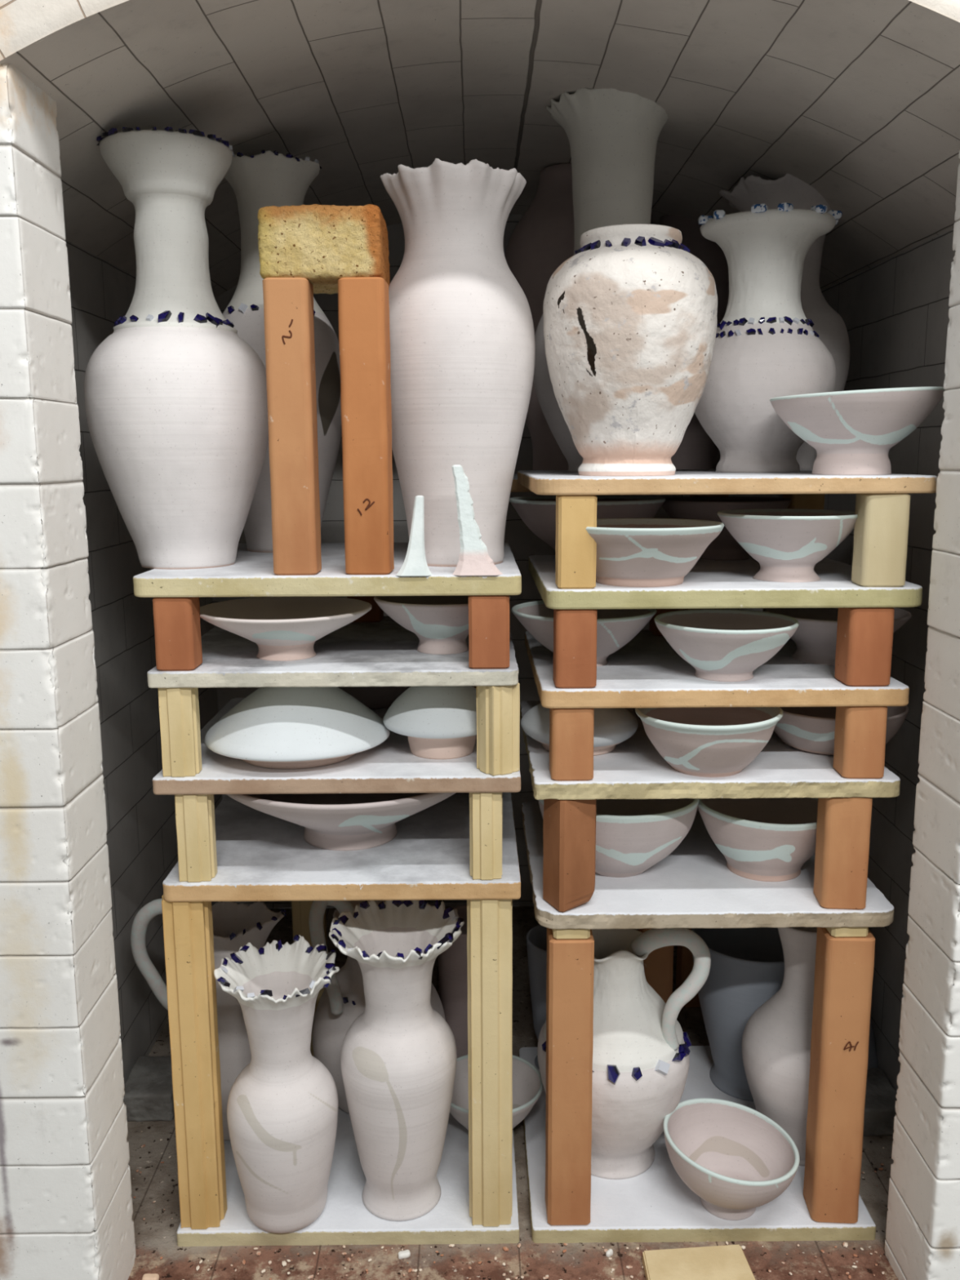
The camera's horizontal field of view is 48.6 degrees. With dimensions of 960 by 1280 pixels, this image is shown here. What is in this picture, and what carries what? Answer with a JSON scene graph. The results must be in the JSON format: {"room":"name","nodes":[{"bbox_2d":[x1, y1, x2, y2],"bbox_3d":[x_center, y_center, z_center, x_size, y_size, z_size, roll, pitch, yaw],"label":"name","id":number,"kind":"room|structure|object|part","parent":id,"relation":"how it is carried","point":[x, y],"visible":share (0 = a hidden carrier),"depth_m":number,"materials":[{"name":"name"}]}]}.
{"room":"art studio","nodes":[
{"label":"art studio","id":0,"kind":"room"},
{"bbox_2d":[0,63,136,1279],"bbox_3d":[-0.442,0.365,1.095,0.102,1.810,0.113,0,10,0],"label":"wall","id":1,"kind":"structure","parent":0,"point":[66,1208],"depth_m":1.02,"materials":[{"name":"white brick"}]},
{"bbox_2d":[65,240,222,1084],"bbox_3d":[-0.508,0.048,1.574,0.001,1.164,0.949,0,10,0],"label":"wall","id":2,"kind":"structure","parent":0,"point":[141,834],"depth_m":1.51,"materials":[{"name":"grey brick"}]},
{"bbox_2d":[0,0,959,297],"bbox_3d":[0.027,-0.585,1.410,1.136,0.185,1.061,0,10,0],"label":"ceiling","id":3,"kind":"structure","parent":0,"point":[857,101],"depth_m":1.15,"materials":[{"name":"brick"}]},
{"bbox_2d":[0,0,959,1279],"bbox_3d":[0.066,0.221,1.071,1.459,2.096,0.117,0,10,0],"label":"wall","id":4,"kind":"structure","parent":0,"point":[922,1240],"depth_m":1.07,"materials":[{"name":"white brick"}]},
{"bbox_2d":[212,213,778,908],"bbox_3d":[0.026,-0.115,2.031,1.075,1.324,0.001,0,10,0],"label":"wall","id":5,"kind":"structure","parent":0,"point":[523,543],"depth_m":2.02,"materials":[{"name":"grey brick"}]},
{"bbox_2d":[126,906,898,1279],"bbox_3d":[0.033,0.628,1.622,1.115,0.002,1.060,0,10,0],"label":"floor","id":6,"kind":"structure","parent":0,"point":[155,1236],"depth_m":1.22,"materials":[{"name":"brick"}]},
{"bbox_2d":[123,1055,174,1121],"bbox_3d":[-0.459,0.632,1.503,0.078,0.043,0.102,0,10,0],"label":"firebrick","id":7,"kind":"object","parent":6,"relation":"on","point":[148,1088],"visible":0.63,"depth_m":1.46,"materials":[{"name":"grey brick"}]},
{"bbox_2d":[142,1273,159,1279],"bbox_3d":[-0.364,0.705,1.175,0.018,0.008,0.010,0,10,2],"label":"chip","id":8,"kind":"object","parent":6,"relation":"on","point":[147,1276],"visible":1,"depth_m":1.17,"materials":[{"name":"beige"}]},
{"bbox_2d":[177,1106,519,1246],"bbox_3d":[-0.153,0.658,1.416,0.396,0.023,0.385,0,10,0],"label":"shelf","id":9,"kind":"object","parent":6,"relation":"on","point":[344,1219],"visible":0.38,"depth_m":1.24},
{"bbox_2d":[161,894,226,1229],"bbox_3d":[-0.325,0.478,1.217,0.051,0.402,0.051,0,10,0],"label":"post","id":10,"kind":"object","parent":9,"relation":"on","point":[188,926],"visible":0.98,"depth_m":1.20,"materials":[{"name":"ceramic"}]},
{"bbox_2d":[130,898,286,1140],"bbox_3d":[-0.339,0.487,1.419,0.183,0.316,0.158,5,11,29],"label":"pitcher","id":11,"kind":"object","parent":9,"relation":"on","point":[235,925],"visible":0.18,"depth_m":1.36,"materials":[{"name":"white ceramic"}]},
{"bbox_3d":[-0.401,0.418,1.390,0.107,0.169,0.020,0,10,0],"label":"handle","id":12,"kind":"part","parent":11,"relation":"part of","materials":[{"name":"white ceramic"}]},
{"bbox_2d":[213,934,339,1233],"bbox_3d":[-0.228,0.518,1.230,0.137,0.318,0.138,5,11,29],"label":"vase","id":13,"kind":"object","parent":9,"relation":"on","point":[282,1106],"visible":1,"depth_m":1.20,"materials":[{"name":"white ceramic"}]},
{"bbox_2d":[291,900,327,1056],"bbox_3d":[-0.245,0.423,1.533,0.046,0.402,0.046,0,10,0],"label":"post","id":14,"kind":"object","parent":9,"relation":"on","point":[300,908],"visible":0.09,"depth_m":1.51,"materials":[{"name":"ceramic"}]},
{"bbox_2d":[308,900,445,1113],"bbox_3d":[-0.140,0.476,1.465,0.185,0.319,0.185,-2,10,-10],"label":"pitcher","id":15,"kind":"object","parent":9,"relation":"on","point":[340,1003],"visible":0.32,"depth_m":1.41,"materials":[{"name":"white ceramic"}]},
{"bbox_3d":[-0.188,0.405,1.407,0.044,0.158,0.081,5,11,27],"label":"handle","id":16,"kind":"part","parent":15,"relation":"part of","materials":[{"name":"white ceramic"}]},
{"bbox_2d":[328,899,464,1221],"bbox_3d":[-0.095,0.495,1.254,0.155,0.354,0.155,7,12,37],"label":"vase","id":17,"kind":"object","parent":9,"relation":"on","point":[398,1060],"visible":1,"depth_m":1.22,"materials":[{"name":"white ceramic"}]},
{"bbox_2d":[437,905,467,1057],"bbox_3d":[-0.012,0.510,1.540,0.101,0.225,0.101,-3,10,-17],"label":"vase","id":18,"kind":"object","parent":9,"relation":"on","point":[452,962],"visible":0.23,"depth_m":1.50,"materials":[{"name":"ceramic"}]},
{"bbox_2d":[466,899,512,1226],"bbox_3d":[0.011,0.476,1.219,0.051,0.402,0.051,0,10,0],"label":"post","id":19,"kind":"object","parent":9,"relation":"on","point":[489,922],"visible":0.96,"depth_m":1.20,"materials":[{"name":"yellow ceramic"}]},
{"bbox_2d":[162,792,520,902],"bbox_3d":[-0.152,0.240,1.343,0.392,0.021,0.385,0,10,0],"label":"shelf","id":20,"kind":"object","parent":19,"relation":"on","point":[261,856],"visible":0.59,"depth_m":1.21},
{"bbox_2d":[174,794,217,882],"bbox_3d":[-0.311,0.211,1.165,0.039,0.100,0.039,0,10,0],"label":"post","id":21,"kind":"object","parent":20,"relation":"on","point":[194,813],"visible":0.91,"depth_m":1.15,"materials":[{"name":"yellow ceramic"}]},
{"bbox_2d":[152,697,520,795],"bbox_3d":[-0.154,0.122,1.322,0.394,0.019,0.385,0,10,0],"label":"shelf","id":22,"kind":"object","parent":21,"relation":"on","point":[390,766],"visible":0.46,"depth_m":1.14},
{"bbox_2d":[158,687,202,777],"bbox_3d":[-0.322,0.095,1.145,0.039,0.098,0.039,0,10,0],"label":"post","id":23,"kind":"object","parent":22,"relation":"on","point":[179,707],"visible":0.93,"depth_m":1.13,"materials":[{"name":"yellow ceramic"}]},
{"bbox_2d":[146,616,518,688],"bbox_3d":[-0.155,0.008,1.302,0.390,0.017,0.385,0,10,0],"label":"shelf","id":24,"kind":"object","parent":23,"relation":"on","point":[383,653],"visible":0.58,"depth_m":1.14,"materials":[{"name":"white ceramic"}]},
{"bbox_2d":[152,597,202,671],"bbox_3d":[-0.320,-0.009,1.128,0.041,0.078,0.041,0,10,0],"label":"post","id":25,"kind":"object","parent":24,"relation":"on","point":[177,628],"visible":0.94,"depth_m":1.11,"materials":[{"name":"orange ceramic"}]},
{"bbox_2d":[133,542,521,597],"bbox_3d":[-0.160,-0.091,1.303,0.405,0.022,0.420,0,10,0],"label":"shelf","id":26,"kind":"object","parent":25,"relation":"on","point":[251,574],"visible":0.62,"depth_m":1.10,"materials":[{"name":"white ceramic"}]},
{"bbox_2d":[84,126,268,568],"bbox_3d":[-0.334,-0.309,1.177,0.200,0.452,0.200,0,10,0],"label":"vase","id":27,"kind":"object","parent":26,"relation":"on","point":[176,404],"visible":1,"depth_m":1.12,"materials":[{"name":"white ceramic"}]},
{"bbox_2d":[222,150,342,552],"bbox_3d":[-0.261,-0.356,1.363,0.177,0.480,0.177,3,10,16],"label":"vase","id":28,"kind":"object","parent":26,"relation":"on","point":[268,178],"visible":0.44,"depth_m":1.31,"materials":[{"name":"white ceramic"}]},
{"bbox_2d":[262,277,321,575],"bbox_3d":[-0.192,-0.216,1.096,0.046,0.296,0.046,0,10,0],"label":"post","id":29,"kind":"object","parent":26,"relation":"on","point":[288,302],"visible":1,"depth_m":1.08,"materials":[{"name":"orange ceramic"}]},
{"bbox_2d":[257,204,390,294],"bbox_3d":[-0.159,-0.403,1.103,0.124,0.073,0.118,0,10,0],"label":"firebrick","id":30,"kind":"object","parent":29,"relation":"on","point":[322,245],"visible":0.75,"depth_m":1.05,"materials":[{"name":"yellow brick"}]},
{"bbox_2d":[337,276,394,574],"bbox_3d":[-0.117,-0.217,1.098,0.049,0.296,0.049,0,10,0],"label":"post","id":31,"kind":"object","parent":26,"relation":"on","point":[363,303],"visible":1,"depth_m":1.08,"materials":[{"name":"orange ceramic"}]},
{"bbox_2d":[395,495,431,575],"bbox_3d":[-0.068,-0.108,1.098,0.038,0.081,0.028,0,10,0],"label":"cone","id":32,"kind":"object","parent":26,"relation":"on","point":[415,563],"visible":1,"depth_m":1.09,"materials":[{"name":"ceramic"}]},
{"bbox_2d":[380,158,535,566],"bbox_3d":[-0.028,-0.297,1.192,0.179,0.420,0.179,8,13,41],"label":"vase","id":33,"kind":"object","parent":26,"relation":"on","point":[463,345],"visible":0.91,"depth_m":1.12,"materials":[{"name":"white ceramic"}]},
{"bbox_2d":[451,464,502,575],"bbox_3d":[-0.003,-0.125,1.101,0.053,0.112,0.037,0,10,0],"label":"cone","id":34,"kind":"object","parent":26,"relation":"on","point":[474,559],"visible":1,"depth_m":1.09,"materials":[{"name":"ceramic"}]},
{"bbox_2d":[200,596,371,661],"bbox_3d":[-0.218,-0.010,1.196,0.194,0.055,0.194,0,10,0],"label":"dish","id":35,"kind":"object","parent":24,"relation":"on","point":[282,628],"visible":1,"depth_m":1.18,"materials":[{"name":"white ceramic"}]},
{"bbox_2d":[346,595,383,622],"bbox_3d":[-0.156,-0.066,1.448,0.046,0.078,0.046,0,10,0],"label":"post","id":36,"kind":"object","parent":24,"relation":"on","point":[375,614],"visible":0.13,"depth_m":1.43,"materials":[{"name":"orange ceramic"}]},
{"bbox_2d":[373,595,510,654],"bbox_3d":[-0.043,-0.020,1.224,0.159,0.063,0.159,0,10,0],"label":"footed bowl","id":37,"kind":"object","parent":24,"relation":"on","point":[440,624],"visible":0.73,"depth_m":1.19,"materials":[{"name":"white ceramic"}]},
{"bbox_2d":[468,595,509,669],"bbox_3d":[0.009,-0.011,1.130,0.043,0.078,0.043,0,10,0],"label":"post","id":38,"kind":"object","parent":24,"relation":"on","point":[488,615],"visible":0.91,"depth_m":1.11,"materials":[{"name":"orange ceramic"}]},
{"bbox_2d":[204,686,390,768],"bbox_3d":[-0.209,0.084,1.218,0.210,0.093,0.210,-2,10,-10],"label":"dish","id":39,"kind":"object","parent":22,"relation":"on","point":[271,727],"visible":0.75,"depth_m":1.16,"materials":[{"name":"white ceramic"}]},
{"bbox_2d":[337,686,409,709],"bbox_3d":[-0.151,0.066,1.457,0.153,0.046,0.153,3,10,16],"label":"round bowl","id":40,"kind":"object","parent":22,"relation":"on","point":[373,697],"visible":0.37,"depth_m":1.40,"materials":[{"name":"ceramic"}]},
{"bbox_2d":[382,685,476,759],"bbox_3d":[-0.044,0.085,1.224,0.134,0.087,0.134,6,12,34],"label":"dish","id":41,"kind":"object","parent":22,"relation":"on","point":[437,722],"visible":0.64,"depth_m":1.18,"materials":[{"name":"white ceramic"}]},
{"bbox_2d":[475,683,519,775],"bbox_3d":[0.019,0.093,1.146,0.038,0.098,0.038,-6,11,-30],"label":"post","id":42,"kind":"object","parent":22,"relation":"on","point":[498,707],"visible":0.91,"depth_m":1.13,"materials":[{"name":"yellow ceramic"}]},
{"bbox_2d":[226,792,455,850],"bbox_3d":[-0.159,0.193,1.294,0.321,0.090,0.321,1,10,7],"label":"dish","id":43,"kind":"object","parent":20,"relation":"on","point":[331,821],"visible":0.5,"depth_m":1.19,"materials":[{"name":"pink ceramic"}]},
{"bbox_2d":[469,792,502,879],"bbox_3d":[0.006,0.209,1.165,0.036,0.100,0.036,0,10,0],"label":"post","id":44,"kind":"object","parent":20,"relation":"on","point":[485,808],"visible":0.94,"depth_m":1.15,"materials":[{"name":"yellow ceramic"}]},
{"bbox_2d":[449,1054,542,1130],"bbox_3d":[0.013,0.611,1.392,0.140,0.076,0.140,0,10,0],"label":"round bowl","id":45,"kind":"object","parent":9,"relation":"on","point":[526,1082],"visible":0.38,"depth_m":1.41,"materials":[{"name":"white ceramic"}]},
{"bbox_2d":[398,1249,410,1259],"bbox_3d":[-0.086,0.698,1.208,0.014,0.007,0.009,-3,10,-13],"label":"chip","id":46,"kind":"object","parent":6,"relation":"on","point":[406,1254],"visible":1,"depth_m":1.21,"materials":[{"name":"white ceramic"}]},
{"bbox_2d":[133,1130,884,1279],"bbox_3d":[0.036,0.673,1.353,1.009,0.004,0.470,0,10,0],"label":"crumbs","id":47,"kind":"object","parent":6,"relation":"on","point":[845,1244],"visible":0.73,"depth_m":1.20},
{"bbox_2d":[605,1248,613,1257],"bbox_3d":[0.147,0.697,1.210,0.006,0.007,0.010,9,14,43],"label":"chip","id":48,"kind":"object","parent":6,"relation":"on","point":[609,1253],"visible":1,"depth_m":1.21,"materials":[{"name":"white ceramic"}]},
{"bbox_2d":[518,1045,875,1243],"bbox_3d":[0.258,0.656,1.418,0.399,0.023,0.385,0,10,0],"label":"shelf","id":49,"kind":"object","parent":6,"relation":"on","point":[655,1205],"visible":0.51,"depth_m":1.25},
{"bbox_2d":[526,924,546,1070],"bbox_3d":[0.120,0.523,1.546,0.106,0.197,0.106,0,10,0],"label":"vase","id":50,"kind":"object","parent":49,"relation":"on","point":[536,937],"visible":0.33,"depth_m":1.52,"materials":[{"name":"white ceramic"}]},
{"bbox_2d":[545,928,594,1225],"bbox_3d":[0.102,0.500,1.224,0.050,0.352,0.050,0,10,0],"label":"post","id":51,"kind":"object","parent":49,"relation":"on","point":[570,971],"visible":0.98,"depth_m":1.20,"materials":[{"name":"orange ceramic"}]},
{"bbox_2d":[551,928,590,939],"bbox_3d":[0.101,0.319,1.192,0.040,0.015,0.046,0,10,0],"label":"kiln shim","id":52,"kind":"object","parent":51,"relation":"on","point":[559,934],"visible":0.45,"depth_m":1.17,"materials":[{"name":"yellow ceramic"}]},
{"bbox_2d":[537,928,711,1179],"bbox_3d":[0.167,0.500,1.337,0.190,0.314,0.190,-4,11,-20],"label":"pitcher","id":53,"kind":"object","parent":49,"relation":"on","point":[641,1055],"visible":0.64,"depth_m":1.28,"materials":[{"name":"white ceramic"}]},
{"bbox_3d":[0.229,0.422,1.290,0.097,0.146,0.050,2,10,15],"label":"handle","id":54,"kind":"part","parent":53,"relation":"part of","materials":[{"name":"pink ceramic"}]},
{"bbox_2d":[638,928,673,1004],"bbox_3d":[0.254,0.437,1.538,0.046,0.368,0.046,0,10,0],"label":"post","id":55,"kind":"object","parent":49,"relation":"on","point":[658,966],"visible":0.1,"depth_m":1.52,"materials":[{"name":"orange ceramic"}]},
{"bbox_2d":[663,1097,799,1220],"bbox_3d":[0.296,0.623,1.262,0.157,0.095,0.157,9,14,44],"label":"bowl","id":56,"kind":"object","parent":49,"relation":"on","point":[734,1157],"visible":1,"depth_m":1.29,"materials":[{"name":"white ceramic"}]},
{"bbox_2d":[691,927,784,1101],"bbox_3d":[0.383,0.517,1.500,0.174,0.221,0.174,8,13,38],"label":"vase","id":57,"kind":"object","parent":49,"relation":"on","point":[747,966],"visible":0.43,"depth_m":1.46,"materials":[{"name":"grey ceramic"}]},
{"bbox_2d":[742,926,817,1166],"bbox_3d":[0.411,0.499,1.353,0.149,0.307,0.149,8,13,41],"label":"bottle vase","id":58,"kind":"object","parent":49,"relation":"on","point":[776,1038],"visible":0.46,"depth_m":1.31,"materials":[{"name":"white ceramic"}]},
{"bbox_2d":[803,927,875,1223],"bbox_3d":[0.412,0.498,1.227,0.056,0.352,0.056,0,10,0],"label":"post","id":59,"kind":"object","parent":49,"relation":"on","point":[844,966],"visible":0.97,"depth_m":1.20,"materials":[{"name":"orange ceramic"}]},
{"bbox_2d":[521,800,893,928],"bbox_3d":[0.259,0.274,1.351,0.397,0.019,0.385,0,10,0],"label":"shelf","id":60,"kind":"object","parent":59,"relation":"on","point":[693,886],"visible":0.59,"depth_m":1.20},
{"bbox_2d":[542,799,596,911],"bbox_3d":[0.099,0.230,1.176,0.045,0.129,0.045,-5,11,-24],"label":"post","id":61,"kind":"object","parent":60,"relation":"on","point":[569,826],"visible":0.92,"depth_m":1.16,"materials":[{"name":"brown ceramic"}]},
{"bbox_2d":[520,700,900,799],"bbox_3d":[0.254,0.128,1.326,0.395,0.020,0.385,0,10,0],"label":"shelf","id":62,"kind":"object","parent":61,"relation":"on","point":[634,769],"visible":0.52,"depth_m":1.14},
{"bbox_2d":[549,708,594,781],"bbox_3d":[0.099,0.108,1.153,0.046,0.080,0.046,0,10,0],"label":"post","id":63,"kind":"object","parent":62,"relation":"on","point":[571,730],"visible":0.88,"depth_m":1.13,"materials":[{"name":"orange ceramic"}]},
{"bbox_2d":[520,702,638,755],"bbox_3d":[0.118,0.096,1.266,0.139,0.064,0.139,-4,11,-19],"label":"dish","id":64,"kind":"object","parent":62,"relation":"on","point":[612,726],"visible":0.46,"depth_m":1.23,"materials":[{"name":"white ceramic"}]},
{"bbox_2d":[635,706,782,777],"bbox_3d":[0.252,0.108,1.181,0.160,0.069,0.160,1,10,5],"label":"round bowl","id":65,"kind":"object","parent":62,"relation":"on","point":[703,742],"visible":0.94,"depth_m":1.14,"materials":[{"name":"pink ceramic"}]},
{"bbox_2d":[773,705,909,755],"bbox_3d":[0.421,0.100,1.272,0.168,0.052,0.168,-1,10,-4],"label":"round bowl","id":66,"kind":"object","parent":62,"relation":"on","point":[808,729],"visible":0.47,"depth_m":1.22,"materials":[{"name":"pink ceramic"}]},
{"bbox_2d":[832,706,887,778],"bbox_3d":[0.412,0.106,1.154,0.046,0.080,0.046,0,10,0],"label":"post","id":67,"kind":"object","parent":62,"relation":"on","point":[860,734],"visible":0.92,"depth_m":1.13,"materials":[{"name":"orange ceramic"}]},
{"bbox_2d":[524,630,909,708],"bbox_3d":[0.259,0.028,1.308,0.391,0.021,0.385,0,10,0],"label":"shelf","id":68,"kind":"object","parent":67,"relation":"on","point":[646,672],"visible":0.61,"depth_m":1.13,"materials":[{"name":"white ceramic"}]},
{"bbox_2d":[553,608,597,688],"bbox_3d":[0.101,0.006,1.134,0.044,0.085,0.044,0,10,0],"label":"post","id":69,"kind":"object","parent":68,"relation":"on","point":[575,630],"visible":0.98,"depth_m":1.11,"materials":[{"name":"orange ceramic"}]},
{"bbox_2d":[511,600,656,666],"bbox_3d":[0.122,-0.005,1.257,0.170,0.065,0.170,7,12,36],"label":"footed bowl","id":70,"kind":"object","parent":68,"relation":"on","point":[615,628],"visible":0.56,"depth_m":1.21,"materials":[{"name":"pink ceramic"}]},
{"bbox_2d":[648,608,688,635],"bbox_3d":[0.258,-0.051,1.454,0.046,0.085,0.046,0,10,0],"label":"post","id":71,"kind":"object","parent":68,"relation":"on","point":[653,628],"visible":0.23,"depth_m":1.44,"materials":[{"name":"orange ceramic"}]},
{"bbox_2d":[654,608,799,681],"bbox_3d":[0.271,0.008,1.177,0.158,0.064,0.158,0,10,0],"label":"footed bowl","id":72,"kind":"object","parent":68,"relation":"on","point":[722,645],"visible":1,"depth_m":1.14,"materials":[{"name":"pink ceramic"}]},
{"bbox_2d":[762,607,911,665],"bbox_3d":[0.425,-0.007,1.276,0.169,0.058,0.169,-7,12,-34],"label":"footed bowl","id":73,"kind":"object","parent":68,"relation":"on","point":[815,637],"visible":0.41,"depth_m":1.24,"materials":[{"name":"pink ceramic"}]},
{"bbox_2d":[834,607,894,686],"bbox_3d":[0.410,0.004,1.138,0.047,0.085,0.048,0,10,0],"label":"post","id":74,"kind":"object","parent":68,"relation":"on","point":[864,635],"visible":0.94,"depth_m":1.12,"materials":[{"name":"orange ceramic"}]},
{"bbox_2d":[528,555,922,609],"bbox_3d":[0.266,-0.076,1.290,0.397,0.021,0.385,0,10,0],"label":"shelf","id":75,"kind":"object","parent":74,"relation":"on","point":[709,584],"visible":0.64,"depth_m":1.10,"materials":[{"name":"white ceramic"}]},
{"bbox_2d":[555,494,597,589],"bbox_3d":[0.100,-0.104,1.113,0.040,0.097,0.040,0,10,0],"label":"post","id":76,"kind":"object","parent":75,"relation":"on","point":[575,550],"visible":0.95,"depth_m":1.09,"materials":[{"name":"beige ceramic"}]},
{"bbox_2d":[509,495,665,549],"bbox_3d":[0.137,-0.141,1.367,0.204,0.082,0.204,0,10,0],"label":"round bowl","id":77,"kind":"object","parent":75,"relation":"on","point":[538,513],"visible":0.34,"depth_m":1.31,"materials":[{"name":"ceramic"}]},
{"bbox_2d":[586,517,724,586],"bbox_3d":[0.174,-0.095,1.155,0.177,0.064,0.177,9,14,43],"label":"round bowl","id":78,"kind":"object","parent":75,"relation":"on","point":[632,552],"visible":0.76,"depth_m":1.10,"materials":[{"name":"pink ceramic"}]},
{"bbox_2d":[662,496,791,559],"bbox_3d":[0.325,-0.148,1.418,0.170,0.078,0.170,-4,11,-19],"label":"round bowl","id":79,"kind":"object","parent":75,"relation":"on","point":[724,546],"visible":0.42,"depth_m":1.38,"materials":[{"name":"ceramic"}]},
{"bbox_2d":[716,508,857,582],"bbox_3d":[0.342,-0.105,1.180,0.156,0.074,0.156,-1,10,-4],"label":"footed bowl","id":80,"kind":"object","parent":75,"relation":"on","point":[787,544],"visible":0.99,"depth_m":1.14,"materials":[{"name":"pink ceramic"}]},
{"bbox_2d":[782,493,824,509],"bbox_3d":[0.435,-0.162,1.435,0.046,0.097,0.046,0,10,0],"label":"post","id":81,"kind":"object","parent":75,"relation":"on","point":[807,501],"visible":0.17,"depth_m":1.41,"materials":[{"name":"beige ceramic"}]},
{"bbox_2d":[851,493,910,586],"bbox_3d":[0.420,-0.106,1.118,0.046,0.097,0.046,0,10,4],"label":"post","id":82,"kind":"object","parent":75,"relation":"on","point":[881,527],"visible":0.98,"depth_m":1.10,"materials":[{"name":"ceramic"}]},
{"bbox_2d":[517,469,937,495],"bbox_3d":[0.262,-0.200,1.329,0.412,0.018,0.505,0,10,0],"label":"shelf","id":83,"kind":"object","parent":82,"relation":"on","point":[684,482],"visible":0.87,"depth_m":1.08,"materials":[{"name":"white ceramic"}]},
{"bbox_2d":[533,88,667,472],"bbox_3d":[0.166,-0.442,1.350,0.201,0.452,0.201,1,10,9],"label":"vase","id":84,"kind":"object","parent":83,"relation":"on","point":[612,134],"visible":0.4,"depth_m":1.29,"materials":[{"name":"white ceramic"}]},
{"bbox_2d":[542,223,717,475],"bbox_3d":[0.163,-0.310,1.165,0.187,0.256,0.187,-9,13,-42],"label":"jar","id":85,"kind":"object","parent":83,"relation":"on","point":[630,320],"visible":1,"depth_m":1.10,"materials":[{"name":"white ceramic"}]},
{"bbox_2d":[694,202,842,472],"bbox_3d":[0.346,-0.359,1.305,0.176,0.302,0.176,3,10,19],"label":"vase","id":86,"kind":"object","parent":83,"relation":"on","point":[766,348],"visible":0.92,"depth_m":1.25,"materials":[{"name":"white ceramic"}]},
{"bbox_2d":[719,173,849,470],"bbox_3d":[0.422,-0.431,1.478,0.186,0.384,0.181,0,10,2],"label":"vase","id":87,"kind":"object","parent":83,"relation":"on","point":[830,326],"visible":0.24,"depth_m":1.42,"materials":[{"name":"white ceramic"}]},
{"bbox_2d":[769,386,944,475],"bbox_3d":[0.406,-0.226,1.156,0.178,0.091,0.178,-7,12,-32],"label":"footed bowl","id":88,"kind":"object","parent":83,"relation":"on","point":[851,432],"visible":1,"depth_m":1.10,"materials":[{"name":"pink ceramic"}]},
{"bbox_2d":[537,798,699,877],"bbox_3d":[0.165,0.227,1.285,0.194,0.097,0.194,1,10,5],"label":"round bowl","id":89,"kind":"object","parent":60,"relation":"on","point":[633,836],"visible":0.55,"depth_m":1.21,"materials":[{"name":"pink ceramic"}]},
{"bbox_2d":[697,797,817,881],"bbox_3d":[0.342,0.233,1.279,0.165,0.086,0.165,-7,12,-35],"label":"round bowl","id":90,"kind":"object","parent":60,"relation":"on","point":[771,839],"visible":0.81,"depth_m":1.24,"materials":[{"name":"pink ceramic"}]},
{"bbox_2d":[813,797,872,909],"bbox_3d":[0.401,0.228,1.177,0.049,0.129,0.049,1,10,6],"label":"post","id":91,"kind":"object","parent":60,"relation":"on","point":[843,824],"visible":0.89,"depth_m":1.16,"materials":[{"name":"orange ceramic"}]},
{"bbox_2d":[825,926,868,937],"bbox_3d":[0.408,0.317,1.193,0.041,0.015,0.046,0,10,0],"label":"kiln shim","id":92,"kind":"object","parent":59,"relation":"on","point":[845,931],"visible":0.47,"depth_m":1.17,"materials":[{"name":"yellow ceramic"}]},
{"bbox_2d":[642,1244,755,1279],"bbox_3d":[0.242,0.704,1.147,0.117,0.015,0.125,0,10,0],"label":"brick","id":93,"kind":"object","parent":6,"relation":"on","point":[727,1262],"visible":1,"depth_m":1.18,"materials":[{"name":"beige brick"}]},
{"bbox_2d":[675,494,728,1007],"bbox_3d":[0.352,0.186,1.699,0.051,0.842,0.051,0,10,0],"label":"post","id":94,"kind":"object","parent":6,"relation":"on","point":[685,964],"visible":0.03,"depth_m":1.74,"materials":[{"name":"orange ceramic"}]},
{"bbox_2d":[867,1017,878,1069],"bbox_3d":[0.524,0.532,1.538,0.110,0.177,0.110,0,10,0],"label":"round vase","id":95,"kind":"object","parent":6,"relation":"on","point":[873,1062],"visible":0.06,"depth_m":1.51,"materials":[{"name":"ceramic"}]},
{"bbox_2d":[862,1067,897,1136],"bbox_3d":[0.536,0.634,1.464,0.068,0.043,0.103,0,10,0],"label":"firebrick","id":96,"kind":"object","parent":6,"relation":"on","point":[880,1113],"visible":0.42,"depth_m":1.42,"materials":[{"name":"grey brick"}]},
{"bbox_3d":[0.181,0.142,1.955,0.050,0.842,0.050,0,10,0],"label":"post","id":97,"kind":"object","parent":6,"relation":"on","visible":0},
{"bbox_2d":[511,474,532,492],"bbox_3d":[0.194,-0.264,1.772,0.450,0.020,0.380,0,10,0],"label":"shelf","id":98,"kind":"object","parent":97,"relation":"on","point":[516,486],"visible":0.02,"depth_m":1.58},
{"bbox_2d":[504,163,573,470],"bbox_3d":[0.141,-0.482,1.643,0.222,0.455,0.222,-10,14,-43],"label":"round vase","id":99,"kind":"object","parent":98,"relation":"on","point":[542,240],"visible":0.26,"depth_m":1.55,"materials":[{"name":"ceramic"}]},
{"bbox_2d":[658,214,728,469],"bbox_3d":[0.354,-0.497,1.804,0.168,0.428,0.168,3,10,16],"label":"round vase","id":100,"kind":"object","parent":98,"relation":"on","point":[696,450],"visible":0.13,"depth_m":1.72,"materials":[{"name":"ceramic"}]},
{"bbox_2d":[778,228,955,1093],"bbox_3d":[0.567,0.042,1.580,0.001,1.164,0.949,0,10,0],"label":"wall","id":101,"kind":"structure","parent":0,"point":[894,312],"depth_m":1.43,"materials":[{"name":"grey brick"}]}
]}

